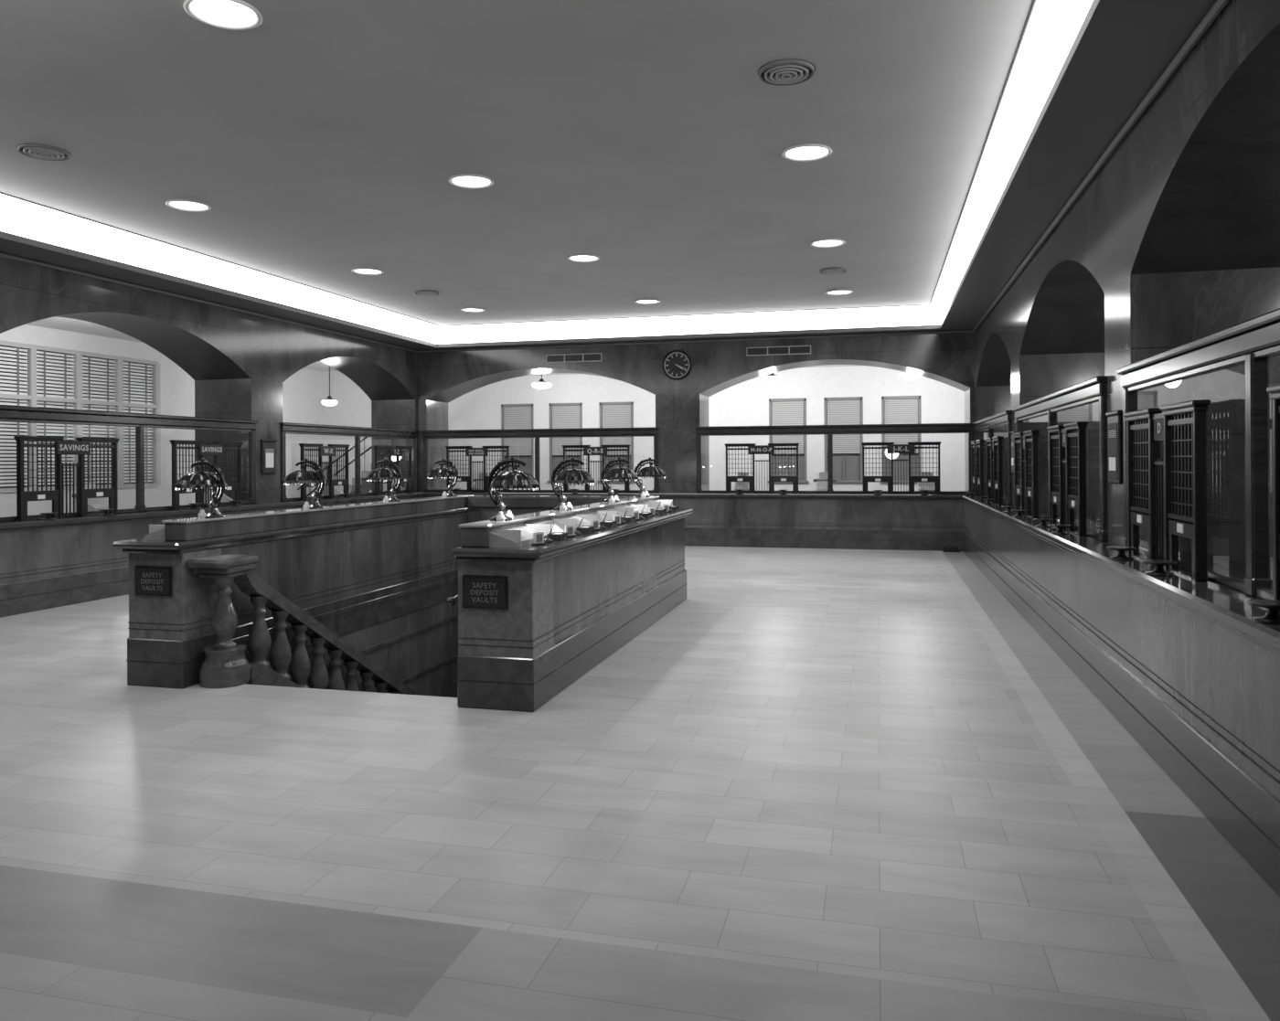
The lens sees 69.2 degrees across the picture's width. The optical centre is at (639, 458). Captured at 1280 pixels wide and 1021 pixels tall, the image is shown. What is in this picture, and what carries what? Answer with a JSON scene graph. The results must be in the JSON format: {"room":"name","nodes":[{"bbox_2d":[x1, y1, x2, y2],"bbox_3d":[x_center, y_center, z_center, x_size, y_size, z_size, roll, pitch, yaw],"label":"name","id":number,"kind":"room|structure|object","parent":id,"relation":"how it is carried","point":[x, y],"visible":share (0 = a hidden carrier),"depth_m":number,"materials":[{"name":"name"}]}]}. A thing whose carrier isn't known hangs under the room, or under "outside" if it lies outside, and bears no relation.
{"room":"bank lobby","nodes":[
{"label":"bank lobby","id":0,"kind":"room"},
{"bbox_2d":[0,324,322,517],"bbox_3d":[-12.323,-0.472,13.577,0.200,4.500,26.200,0,0,14],"label":"wall","id":1,"kind":"structure","parent":0,"point":[302,391],"depth_m":20.55,"materials":[{"name":"paint"}]},
{"bbox_2d":[0,340,160,492],"bbox_3d":[-11.088,-0.746,18.267,0.190,2.730,4.220,0,0,14],"label":"window","id":2,"kind":"structure","parent":1,"relation":"in","point":[36,376],"depth_m":18.21,"materials":[{"name":"grey glass"}]},
{"bbox_2d":[0,256,416,503],"bbox_3d":[-7.840,-0.543,10.108,1.050,4.590,22.540,0,0,14],"label":"wall","id":3,"kind":"structure","parent":0,"point":[239,363],"depth_m":14.70,"materials":[{"name":"wood"}]},
{"bbox_2d":[260,439,277,473],"bbox_3d":[-6.011,-0.025,15.039,0.040,0.550,0.380,0,0,14],"label":"framed notice","id":4,"kind":"object","parent":3,"relation":"attached to","point":[268,446],"visible":1,"depth_m":15.01,"materials":[{"name":"black wood"}]},
{"bbox_2d":[383,480,405,491],"bbox_3d":[-5.162,0.518,19.487,0.340,0.400,0.440,0,0,14],"label":"machine","id":5,"kind":"object","parent":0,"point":[384,485],"visible":0.16,"depth_m":19.38,"materials":[{"name":"grey metal"}]},
{"bbox_2d":[25,316,859,375],"bbox_3d":[-1.723,-2.401,10.866,22.100,0.450,26.200,0,0,14],"label":"ceiling","id":6,"kind":"structure","parent":0,"point":[65,324],"depth_m":17.94,"materials":[{"name":"paint"}]},
{"bbox_2d":[321,366,337,405],"bbox_3d":[-7.551,-1.877,22.576,0.380,1.210,0.380,0,0,14],"label":"pendant lamp","id":7,"kind":"object","parent":6,"relation":"hanging from","point":[329,401],"visible":0.8,"depth_m":22.48,"materials":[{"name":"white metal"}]},
{"bbox_2d":[531,373,551,388],"bbox_3d":[-2.362,-1.938,22.281,0.494,0.540,0.494,0,0,14],"label":"pendant lamp","id":8,"kind":"object","parent":6,"relation":"hanging from","point":[541,384],"visible":0.78,"depth_m":22.13,"materials":[{"name":"white glass"}]},
{"bbox_2d":[760,373,782,383],"bbox_3d":[2.966,-1.965,20.918,0.494,0.540,0.494,0,0,14],"label":"pendant lamp","id":9,"kind":"object","parent":6,"relation":"hanging from","point":[771,378],"visible":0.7,"depth_m":20.76,"materials":[{"name":"white glass"}]},
{"bbox_2d":[898,372,921,379],"bbox_3d":[5.872,-1.980,20.174,0.494,0.540,0.494,0,0,14],"label":"pendant lamp","id":10,"kind":"object","parent":6,"relation":"hanging from","point":[904,375],"visible":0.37,"depth_m":20.03,"materials":[{"name":"white glass"}]},
{"bbox_2d":[0,0,1034,325],"bbox_3d":[-1.987,-2.644,8.044,11.334,0.450,20.600,0,0,14],"label":"ceiling","id":11,"kind":"structure","parent":0,"point":[323,141],"depth_m":8.03,"materials":[{"name":"paint"}]},
{"bbox_2d":[16,143,70,160],"bbox_3d":[-5.336,-2.730,8.312,0.410,0.042,0.410,0,0,14],"label":"air diffuser","id":12,"kind":"object","parent":11,"relation":"attached to","point":[42,152],"depth_m":8.28,"materials":[{"name":"grey metal"}]},
{"bbox_2d":[165,199,211,212],"bbox_3d":[-4.891,-2.739,10.056,0.450,0.028,0.450,0,0,14],"label":"recessed light","id":13,"kind":"object","parent":11,"relation":"in","point":[185,205],"visible":1,"depth_m":10.04,"materials":[{"name":"white glass"}]},
{"bbox_2d":[182,0,263,30],"bbox_3d":[-2.572,-2.756,5.737,0.450,0.028,0.450,0,0,14],"label":"recessed light","id":14,"kind":"object","parent":11,"relation":"in","point":[232,15],"visible":1,"depth_m":5.74,"materials":[{"name":"white glass"}]},
{"bbox_2d":[352,267,383,275],"bbox_3d":[-3.986,-2.738,13.592,0.450,0.028,0.450,0,0,14],"label":"recessed light","id":15,"kind":"object","parent":11,"relation":"in","point":[359,271],"visible":1,"depth_m":13.58,"materials":[{"name":"white glass"}]},
{"bbox_2d":[415,289,439,296],"bbox_3d":[-3.520,-2.729,15.351,0.410,0.042,0.410,0,0,14],"label":"air diffuser","id":16,"kind":"object","parent":11,"relation":"attached to","point":[429,293],"depth_m":15.28,"materials":[{"name":"grey metal"}]},
{"bbox_2d":[448,173,493,189],"bbox_3d":[-1.678,-2.755,9.234,0.450,0.028,0.450,0,0,14],"label":"recessed light","id":17,"kind":"object","parent":11,"relation":"in","point":[473,181],"visible":1,"depth_m":9.22,"materials":[{"name":"white glass"}]},
{"bbox_2d":[460,307,485,312],"bbox_3d":[-3.082,-2.737,17.128,0.450,0.028,0.450,0,0,14],"label":"recessed light","id":18,"kind":"object","parent":11,"relation":"in","point":[470,309],"visible":1,"depth_m":17.12,"materials":[{"name":"white glass"}]},
{"bbox_2d":[0,0,1036,326],"bbox_3d":[-1.157,-2.763,11.289,9.710,0.012,13.900,0,0,14],"label":"trim","id":19,"kind":"structure","parent":11,"relation":"attached to","point":[1034,1],"depth_m":11.73,"materials":[{"name":"grey paint"}]},
{"bbox_2d":[0,0,1093,343],"bbox_3d":[-1.152,-2.596,11.293,10.078,0.355,14.270,0,0,14],"label":"light","id":20,"kind":"object","parent":11,"relation":"attached to","point":[1053,26],"visible":0.82,"depth_m":12.21,"materials":[{"name":"white"}]},
{"bbox_2d":[567,254,599,262],"bbox_3d":[-0.773,-2.754,12.770,0.450,0.028,0.450,0,0,14],"label":"recessed light","id":21,"kind":"object","parent":11,"relation":"in","point":[579,258],"visible":1,"depth_m":12.75,"materials":[{"name":"white glass"}]},
{"bbox_2d":[634,298,660,304],"bbox_3d":[0.131,-2.754,16.307,0.450,0.028,0.450,0,0,14],"label":"recessed light","id":22,"kind":"object","parent":11,"relation":"in","point":[641,301],"visible":1,"depth_m":16.28,"materials":[{"name":"white glass"}]},
{"bbox_2d":[757,59,815,85],"bbox_3d":[1.054,-2.763,6.678,0.410,0.042,0.410,0,0,14],"label":"air diffuser","id":23,"kind":"object","parent":11,"relation":"attached to","point":[784,72],"depth_m":6.64,"materials":[{"name":"grey metal"}]},
{"bbox_2d":[781,143,831,161],"bbox_3d":[1.513,-2.772,8.418,0.450,0.028,0.450,0,0,14],"label":"recessed light","id":24,"kind":"object","parent":11,"relation":"in","point":[806,152],"visible":1,"depth_m":8.40,"materials":[{"name":"white glass"}]},
{"bbox_2d":[810,238,845,247],"bbox_3d":[2.418,-2.771,11.954,0.450,0.028,0.450,0,0,14],"label":"recessed light","id":25,"kind":"object","parent":11,"relation":"in","point":[824,242],"visible":1,"depth_m":11.94,"materials":[{"name":"white glass"}]},
{"bbox_2d":[819,266,847,274],"bbox_3d":[2.855,-2.762,13.721,0.410,0.042,0.410,0,0,14],"label":"air diffuser","id":26,"kind":"object","parent":11,"relation":"attached to","point":[834,270],"depth_m":13.65,"materials":[{"name":"grey metal"}]},
{"bbox_2d":[825,289,853,295],"bbox_3d":[3.322,-2.770,15.490,0.450,0.028,0.450,0,0,14],"label":"recessed light","id":27,"kind":"object","parent":11,"relation":"in","point":[832,292],"visible":1,"depth_m":15.47,"materials":[{"name":"white glass"}]},
{"bbox_2d":[0,545,1279,1020],"bbox_3d":[-1.923,1.821,8.388,11.700,0.200,21.300,0,0,14],"label":"floor","id":28,"kind":"structure","parent":0,"point":[823,784],"depth_m":4.15,"materials":[{"name":"tile"}]},
{"bbox_2d":[0,491,423,618],"bbox_3d":[-7.297,1.231,9.553,0.300,1.034,20.894,0,0,14],"label":"counter","id":29,"kind":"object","parent":28,"relation":"on","point":[64,561],"depth_m":11.13,"materials":[{"name":"wood"}]},
{"bbox_2d":[13,436,119,521],"bbox_3d":[-6.827,0.230,11.232,0.268,0.970,1.440,0,0,14],"label":"cage","id":30,"kind":"object","parent":29,"relation":"on","point":[81,447],"visible":1,"depth_m":11.15,"materials":[{"name":"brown metal"}]},
{"bbox_2d":[0,405,258,522],"bbox_3d":[-6.878,0.578,12.483,0.525,2.345,4.740,0,0,14],"label":"window frame","id":31,"kind":"structure","parent":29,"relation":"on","point":[140,421],"depth_m":12.39,"materials":[{"name":"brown wood"}]},
{"bbox_2d":[72,482,108,511],"bbox_3d":[-7.070,0.517,12.027,0.340,0.400,0.440,0,0,14],"label":"machine","id":32,"kind":"object","parent":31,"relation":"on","point":[93,504],"visible":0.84,"depth_m":11.98,"materials":[{"name":"grey metal"}]},
{"bbox_2d":[203,487,233,503],"bbox_3d":[-6.500,0.517,14.255,0.340,0.400,0.440,0,0,14],"label":"machine","id":33,"kind":"object","parent":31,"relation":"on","point":[225,498],"visible":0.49,"depth_m":14.17,"materials":[{"name":"grey metal"}]},
{"bbox_2d":[170,439,243,510],"bbox_3d":[-6.232,0.230,13.557,0.268,0.970,1.440,0,0,14],"label":"cage","id":34,"kind":"object","parent":29,"relation":"on","point":[215,449],"visible":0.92,"depth_m":13.46,"materials":[{"name":"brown metal"}]},
{"bbox_2d":[298,443,350,500],"bbox_3d":[-5.495,0.230,16.439,0.268,0.970,1.440,0,0,14],"label":"cage","id":35,"kind":"object","parent":29,"relation":"on","point":[330,451],"visible":0.83,"depth_m":16.56,"materials":[{"name":"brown metal"}]},
{"bbox_2d":[332,476,350,494],"bbox_3d":[-5.682,0.518,17.452,0.340,0.400,0.440,0,0,14],"label":"machine","id":36,"kind":"object","parent":29,"relation":"on","point":[337,489],"visible":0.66,"depth_m":17.37,"materials":[{"name":"grey metal"}]},
{"bbox_2d":[279,422,420,501],"bbox_3d":[-5.546,0.579,17.691,0.525,2.345,4.730,0,0,14],"label":"window frame","id":37,"kind":"structure","parent":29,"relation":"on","point":[289,428],"depth_m":17.51,"materials":[{"name":"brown wood"}]},
{"bbox_2d":[373,445,414,495],"bbox_3d":[-4.900,0.231,18.764,0.268,0.970,1.440,0,0,14],"label":"cage","id":38,"kind":"object","parent":29,"relation":"on","point":[397,452],"visible":0.77,"depth_m":18.83,"materials":[{"name":"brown metal"}]},
{"bbox_2d":[112,494,474,697],"bbox_3d":[-3.050,2.750,9.517,0.598,4.556,5.310,0,0,14],"label":"parapet","id":39,"kind":"object","parent":28,"relation":"on","point":[381,577],"visible":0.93,"depth_m":8.78,"materials":[{"name":"stone"}]},
{"bbox_2d":[172,458,227,518],"bbox_3d":[-3.510,0.236,7.421,0.400,0.471,0.408,0,0,-26],"label":"desk lamp","id":40,"kind":"object","parent":39,"relation":"on","point":[201,479],"visible":1,"depth_m":7.36,"materials":[{"name":"grey glass"}]},
{"bbox_2d":[281,458,325,509],"bbox_3d":[-3.167,0.236,8.758,0.400,0.471,0.408,0,0,-26],"label":"desk lamp","id":41,"kind":"object","parent":39,"relation":"on","point":[305,476],"visible":1,"depth_m":8.69,"materials":[{"name":"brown metal"}]},
{"bbox_2d":[365,458,401,501],"bbox_3d":[-2.808,0.236,10.163,0.408,0.471,0.400,0,0,-35],"label":"desk lamp","id":42,"kind":"object","parent":39,"relation":"on","point":[382,474],"visible":1,"depth_m":10.10,"materials":[{"name":"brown metal"}]},
{"bbox_2d":[426,458,458,496],"bbox_3d":[-2.461,0.236,11.519,0.400,0.471,0.408,0,0,-26],"label":"desk lamp","id":43,"kind":"object","parent":39,"relation":"on","point":[442,472],"visible":1,"depth_m":11.46,"materials":[{"name":"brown metal"}]},
{"bbox_2d":[421,426,659,492],"bbox_3d":[-2.078,0.565,19.428,5.200,2.345,0.525,0,0,14],"label":"window frame","id":44,"kind":"structure","parent":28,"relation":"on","point":[537,433],"depth_m":19.21,"materials":[{"name":"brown wood"}]},
{"bbox_2d":[471,472,488,490],"bbox_3d":[-3.385,0.510,19.848,0.440,0.400,0.340,0,0,14],"label":"machine","id":45,"kind":"object","parent":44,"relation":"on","point":[479,474],"visible":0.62,"depth_m":19.87,"materials":[{"name":"grey metal"}]},
{"bbox_2d":[467,495,634,522],"bbox_3d":[-1.075,2.746,11.587,2.223,4.550,0.300,0,0,14],"label":"parapet","id":46,"kind":"object","parent":28,"relation":"on","point":[480,507],"visible":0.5,"depth_m":11.57,"materials":[{"name":"stone"}]},
{"bbox_2d":[451,495,693,712],"bbox_3d":[-0.310,2.736,8.816,0.652,4.556,5.310,0,0,14],"label":"parapet","id":47,"kind":"object","parent":28,"relation":"on","point":[533,621],"visible":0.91,"depth_m":6.80,"materials":[{"name":"stone"}]},
{"bbox_2d":[446,594,458,606],"bbox_3d":[-0.800,2.099,8.471,0.158,2.250,4.004,0,0,14],"label":"stair handrail","id":48,"kind":"object","parent":47,"relation":"attached to","point":[451,601],"visible":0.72,"depth_m":6.56,"materials":[{"name":"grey metal"}]},
{"bbox_2d":[487,457,539,521],"bbox_3d":[-0.929,0.223,6.895,0.408,0.471,0.400,0,0,-35],"label":"desk lamp","id":49,"kind":"object","parent":47,"relation":"on","point":[513,479],"visible":1,"depth_m":6.85,"materials":[{"name":"grey glass"}]},
{"bbox_2d":[531,532,545,545],"bbox_3d":[-0.718,0.568,6.583,0.040,0.090,0.110,0,0,36],"label":"desk calendar","id":50,"kind":"object","parent":47,"relation":"attached to","point":[538,537],"visible":1,"depth_m":6.56,"materials":[{"name":"white paper"}]},
{"bbox_2d":[544,522,554,543],"bbox_3d":[-0.674,0.542,6.758,0.082,0.141,0.082,0,0,-42],"label":"pen","id":51,"kind":"object","parent":47,"relation":"on","point":[546,540],"visible":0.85,"depth_m":6.74,"materials":[{"name":"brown metal"}]},
{"bbox_2d":[546,532,567,541],"bbox_3d":[-0.619,0.588,6.971,0.100,0.050,0.180,0,0,14],"label":"tray","id":52,"kind":"object","parent":47,"relation":"on","point":[556,536],"visible":0.89,"depth_m":6.89,"materials":[{"name":"black metal"}]},
{"bbox_2d":[565,524,575,537],"bbox_3d":[-0.550,0.568,7.242,0.040,0.090,0.110,0,0,36],"label":"desk calendar","id":53,"kind":"object","parent":47,"relation":"attached to","point":[570,529],"visible":0.79,"depth_m":7.23,"materials":[{"name":"white paper"}]},
{"bbox_2d":[551,457,595,510],"bbox_3d":[-0.582,0.223,8.252,0.408,0.471,0.400,0,0,-35],"label":"desk lamp","id":54,"kind":"object","parent":47,"relation":"on","point":[572,475],"visible":1,"depth_m":8.21,"materials":[{"name":"grey glass"}]},
{"bbox_2d":[576,525,594,533],"bbox_3d":[-0.451,0.588,7.630,0.100,0.050,0.180,0,0,14],"label":"tray","id":55,"kind":"object","parent":47,"relation":"on","point":[584,529],"visible":0.89,"depth_m":7.55,"materials":[{"name":"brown wood"}]},
{"bbox_2d":[590,519,600,531],"bbox_3d":[-0.381,0.568,7.901,0.040,0.090,0.110,0,0,36],"label":"desk calendar","id":56,"kind":"object","parent":47,"relation":"attached to","point":[595,523],"visible":0.76,"depth_m":7.90,"materials":[{"name":"white paper"}]},
{"bbox_2d":[599,521,616,527],"bbox_3d":[-0.282,0.588,8.288,0.100,0.050,0.180,0,0,14],"label":"tray","id":57,"kind":"object","parent":47,"relation":"on","point":[607,524],"visible":0.88,"depth_m":8.21,"materials":[{"name":"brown wood"}]},
{"bbox_2d":[613,514,622,524],"bbox_3d":[-0.213,0.568,8.560,0.040,0.090,0.110,0,0,36],"label":"desk calendar","id":58,"kind":"object","parent":47,"relation":"attached to","point":[617,517],"visible":0.76,"depth_m":8.55,"materials":[{"name":"white paper"}]},
{"bbox_2d":[600,457,638,502],"bbox_3d":[-0.198,0.223,9.753,0.408,0.471,0.400,0,0,-35],"label":"desk lamp","id":59,"kind":"object","parent":47,"relation":"on","point":[621,473],"visible":1,"depth_m":9.71,"materials":[{"name":"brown metal"}]},
{"bbox_2d":[620,516,635,522],"bbox_3d":[-0.114,0.588,8.947,0.100,0.050,0.180,0,0,14],"label":"tray","id":60,"kind":"object","parent":47,"relation":"on","point":[628,519],"visible":0.82,"depth_m":8.87,"materials":[{"name":"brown wood"}]},
{"bbox_2d":[631,511,639,520],"bbox_3d":[-0.044,0.568,9.218,0.040,0.090,0.110,0,0,36],"label":"desk calendar","id":61,"kind":"object","parent":47,"relation":"attached to","point":[635,514],"visible":0.76,"depth_m":9.21,"materials":[{"name":"white paper"}]},
{"bbox_2d":[639,512,651,518],"bbox_3d":[0.055,0.588,9.606,0.100,0.050,0.180,0,0,14],"label":"tray","id":62,"kind":"object","parent":47,"relation":"on","point":[646,515],"visible":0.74,"depth_m":9.52,"materials":[{"name":"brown wood"}]},
{"bbox_2d":[633,457,666,497],"bbox_3d":[0.136,0.223,11.061,0.400,0.471,0.408,0,0,-26],"label":"desk lamp","id":63,"kind":"object","parent":47,"relation":"on","point":[651,471],"visible":0.94,"depth_m":11.01,"materials":[{"name":"grey glass"}]},
{"bbox_2d":[421,491,963,551],"bbox_3d":[0.664,1.206,18.385,11.259,1.034,0.275,0,0,14],"label":"countertop","id":64,"kind":"structure","parent":28,"relation":"on","point":[843,521],"depth_m":17.59,"materials":[{"name":"stone"}]},
{"bbox_2d":[445,446,510,492],"bbox_3d":[-3.429,0.225,19.401,1.440,0.970,0.268,0,0,14],"label":"cage","id":65,"kind":"object","parent":64,"relation":"on","point":[470,452],"visible":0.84,"depth_m":19.46,"materials":[{"name":"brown metal"}]},
{"bbox_2d":[562,444,630,492],"bbox_3d":[-0.910,0.212,18.756,1.440,0.970,0.268,0,0,14],"label":"cage","id":66,"kind":"object","parent":64,"relation":"on","point":[588,451],"visible":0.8,"depth_m":18.79,"materials":[{"name":"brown metal"}]},
{"bbox_2d":[724,443,799,493],"bbox_3d":[2.341,0.195,17.925,1.440,0.970,0.268,0,0,14],"label":"cage","id":67,"kind":"object","parent":64,"relation":"on","point":[753,449],"visible":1,"depth_m":17.96,"materials":[{"name":"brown metal"}]},
{"bbox_2d":[861,441,941,494],"bbox_3d":[4.859,0.182,17.281,1.440,0.970,0.268,0,0,14],"label":"cage","id":68,"kind":"object","parent":64,"relation":"on","point":[891,448],"visible":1,"depth_m":17.31,"materials":[{"name":"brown metal"}]},
{"bbox_2d":[694,423,973,494],"bbox_3d":[3.691,0.535,17.953,5.230,2.345,0.525,0,0,14],"label":"window frame","id":69,"kind":"structure","parent":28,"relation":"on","point":[922,428],"depth_m":17.73,"materials":[{"name":"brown wood"}]},
{"bbox_2d":[734,472,749,490],"bbox_3d":[2.040,0.482,18.460,0.440,0.400,0.340,0,0,14],"label":"machine","id":70,"kind":"object","parent":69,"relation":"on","point":[745,485],"visible":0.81,"depth_m":18.43,"materials":[{"name":"grey metal"}]},
{"bbox_2d":[813,472,836,490],"bbox_3d":[3.590,0.474,18.064,0.440,0.400,0.340,0,0,14],"label":"machine","id":71,"kind":"object","parent":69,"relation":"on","point":[822,484],"visible":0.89,"depth_m":18.10,"materials":[{"name":"grey metal"}]},
{"bbox_2d":[885,448,898,458],"bbox_3d":[4.823,0.213,17.764,0.187,0.910,0.194,0,0,-32],"label":"desk lamp","id":72,"kind":"object","parent":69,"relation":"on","point":[889,455],"visible":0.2,"depth_m":17.75,"materials":[{"name":"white glass"}]},
{"bbox_2d":[917,472,934,490],"bbox_3d":[5.431,0.465,17.593,0.440,0.400,0.340,0,0,14],"label":"machine","id":73,"kind":"object","parent":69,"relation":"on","point":[930,486],"visible":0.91,"depth_m":17.57,"materials":[{"name":"grey metal"}]},
{"bbox_2d":[942,547,960,552],"bbox_3d":[5.666,1.659,16.872,0.300,0.075,0.180,0,0,14],"label":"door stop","id":74,"kind":"object","parent":28,"relation":"on","point":[945,549],"visible":1,"depth_m":16.80,"materials":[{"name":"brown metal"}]},
{"bbox_2d":[971,410,1012,506],"bbox_3d":[5.798,0.520,14.790,0.525,2.345,4.730,0,0,14],"label":"window frame","id":75,"kind":"structure","parent":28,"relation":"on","point":[984,429],"depth_m":14.24,"materials":[{"name":"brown wood"}]},
{"bbox_2d":[1013,375,1108,542],"bbox_3d":[4.466,0.519,9.582,0.525,2.345,4.740,0,0,14],"label":"window frame","id":76,"kind":"structure","parent":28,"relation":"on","point":[1093,390],"depth_m":8.11,"materials":[{"name":"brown wood"}]},
{"bbox_2d":[960,494,1279,895],"bbox_3d":[3.407,1.176,6.815,0.300,1.034,20.894,0,0,14],"label":"countertop","id":77,"kind":"structure","parent":28,"relation":"on","point":[1183,664],"depth_m":4.98,"materials":[{"name":"stone"}]},
{"bbox_2d":[961,439,984,498],"bbox_3d":[5.743,0.176,16.042,0.268,0.970,1.440,0,0,14],"label":"cage","id":78,"kind":"object","parent":77,"relation":"on","point":[977,446],"visible":0.97,"depth_m":15.82,"materials":[{"name":"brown metal"}]},
{"bbox_2d":[976,436,1003,505],"bbox_3d":[5.149,0.175,13.717,0.268,0.970,1.440,0,0,14],"label":"cage","id":79,"kind":"object","parent":77,"relation":"on","point":[995,444],"visible":1,"depth_m":13.49,"materials":[{"name":"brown metal"}]},
{"bbox_2d":[1001,429,1039,518],"bbox_3d":[4.411,0.175,10.835,0.268,0.970,1.440,0,0,14],"label":"cage","id":80,"kind":"object","parent":77,"relation":"on","point":[1026,443],"visible":0.98,"depth_m":10.63,"materials":[{"name":"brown metal"}]},
{"bbox_2d":[1033,421,1088,536],"bbox_3d":[3.817,0.175,8.510,0.268,0.970,1.440,0,0,14],"label":"cage","id":81,"kind":"object","parent":77,"relation":"on","point":[1067,442],"visible":1,"depth_m":8.30,"materials":[{"name":"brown metal"}]},
{"bbox_2d":[1106,399,1211,582],"bbox_3d":[3.084,0.174,5.647,0.268,0.970,1.440,0,0,14],"label":"cage","id":82,"kind":"object","parent":77,"relation":"on","point":[1162,479],"visible":1,"depth_m":5.45,"materials":[{"name":"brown metal"}]},
{"bbox_2d":[1116,308,1279,599],"bbox_3d":[3.139,0.519,4.394,0.525,2.345,4.730,0,0,14],"label":"window frame","id":83,"kind":"structure","parent":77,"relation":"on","point":[1251,343],"depth_m":4.45,"materials":[{"name":"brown wood"}]},
{"bbox_2d":[1247,384,1279,625],"bbox_3d":[2.490,0.174,3.322,0.268,0.970,1.440,0,0,14],"label":"cage","id":84,"kind":"object","parent":77,"relation":"on","point":[1272,616],"visible":1,"depth_m":3.95,"materials":[{"name":"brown metal"}]},
{"bbox_3d":[-1.687,3.252,9.179,2.210,3.058,4.750,0,0,14],"label":"staircase","id":85,"kind":"structure","parent":28,"relation":"attached to","visible":0},
{"bbox_2d":[187,554,419,695],"bbox_3d":[-2.705,2.545,9.006,0.360,3.569,4.290,0,0,14],"label":"balustrade","id":86,"kind":"object","parent":85,"relation":"on","point":[225,665],"visible":0.58,"depth_m":7.50,"materials":[{"name":"stone"}]},
{"bbox_2d":[321,365,965,495],"bbox_3d":[1.460,-0.524,23.677,21.900,4.500,0.200,0,0,14],"label":"wall","id":87,"kind":"structure","parent":0,"point":[746,403],"depth_m":23.41,"materials":[{"name":"paint"}]},
{"bbox_2d":[501,404,533,477],"bbox_3d":[-3.262,-0.400,24.828,1.000,2.100,0.190,0,0,14],"label":"window","id":88,"kind":"structure","parent":87,"relation":"in","point":[513,416],"depth_m":24.83,"materials":[{"name":"grey"}]},
{"bbox_2d":[547,403,582,482],"bbox_3d":[-1.944,-0.406,24.491,1.000,2.100,0.190,0,0,14],"label":"window","id":89,"kind":"structure","parent":87,"relation":"in","point":[561,415],"depth_m":24.51,"materials":[{"name":"grey"}]},
{"bbox_2d":[598,401,635,482],"bbox_3d":[-0.598,-0.413,24.146,1.000,2.100,0.190,0,0,14],"label":"window","id":90,"kind":"structure","parent":87,"relation":"in","point":[612,414],"depth_m":24.14,"materials":[{"name":"grey glass"}]},
{"bbox_2d":[768,397,808,483],"bbox_3d":[3.675,-0.435,23.053,1.000,2.100,0.190,0,0,14],"label":"window","id":91,"kind":"structure","parent":87,"relation":"in","point":[782,411],"depth_m":23.06,"materials":[{"name":"grey"}]},
{"bbox_2d":[823,396,863,483],"bbox_3d":[4.983,-0.442,22.719,1.000,2.100,0.190,0,0,14],"label":"window","id":92,"kind":"structure","parent":87,"relation":"in","point":[848,410],"depth_m":22.73,"materials":[{"name":"grey glass"}]},
{"bbox_2d":[880,395,921,483],"bbox_3d":[6.300,-0.449,22.382,1.000,2.100,0.190,0,0,14],"label":"window","id":93,"kind":"structure","parent":87,"relation":"in","point":[895,410],"depth_m":22.39,"materials":[{"name":"grey"}]},
{"bbox_2d":[416,308,975,492],"bbox_3d":[0.834,-0.572,19.032,11.334,4.590,1.050,0,0,14],"label":"wall","id":94,"kind":"structure","parent":0,"point":[949,358],"depth_m":18.54,"materials":[{"name":"wood"}]},
{"bbox_2d":[545,352,602,362],"bbox_3d":[-1.356,-2.057,19.035,1.200,0.170,0.030,0,0,14],"label":"air vent","id":95,"kind":"object","parent":94,"relation":"in","point":[593,357],"visible":1,"depth_m":19.02,"materials":[{"name":"grey metal"}]},
{"bbox_2d":[661,350,692,380],"bbox_3d":[0.735,-1.858,18.490,0.600,0.600,0.050,0,0,14],"label":"wall clock","id":96,"kind":"object","parent":94,"relation":"attached to","point":[677,365],"visible":1,"depth_m":18.48,"materials":[{"name":"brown metal"}]},
{"bbox_2d":[746,345,810,356],"bbox_3d":[2.684,-2.088,18.002,1.250,0.170,0.030,0,0,14],"label":"air vent","id":97,"kind":"object","parent":94,"relation":"in","point":[790,349],"visible":1,"depth_m":17.99,"materials":[{"name":"grey metal"}]},
{"bbox_2d":[975,0,1279,572],"bbox_3d":[4.158,-0.605,7.039,1.050,4.590,22.540,0,0,14],"label":"wall","id":98,"kind":"structure","parent":0,"point":[1174,241],"depth_m":6.52,"materials":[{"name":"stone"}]},
{"bbox_2d":[0,0,1229,352],"bbox_3d":[-1.921,-2.359,8.295,11.334,0.120,21.120,0,0,14],"label":"crown molding","id":99,"kind":"structure","parent":98,"relation":"attached to","point":[1123,53],"depth_m":8.24,"materials":[{"name":"paint"}]},
{"bbox_2d":[1010,430,1015,473],"bbox_3d":[4.926,-0.082,12.241,0.040,0.550,0.380,0,0,14],"label":"framed notice","id":100,"kind":"object","parent":98,"relation":"attached to","point":[1014,432],"visible":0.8,"depth_m":12.24,"materials":[{"name":"grey paper"}]},
{"bbox_2d":[1105,410,1122,484],"bbox_3d":[3.596,-0.082,7.038,0.040,0.550,0.380,0,0,14],"label":"framed notice","id":101,"kind":"object","parent":98,"relation":"attached to","point":[1114,421],"visible":0.99,"depth_m":6.96,"materials":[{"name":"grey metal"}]},
{"bbox_3d":[-1.703,1.773,10.860,21.700,0.100,26.200,0,0,14],"label":"floor","id":102,"kind":"structure","parent":0,"visible":0},
{"bbox_2d":[297,437,372,496],"bbox_3d":[-7.326,0.184,24.827,3.328,3.171,1.325,0,0,14],"label":"staircase","id":103,"kind":"structure","parent":102,"relation":"on","point":[365,486],"depth_m":24.25,"materials":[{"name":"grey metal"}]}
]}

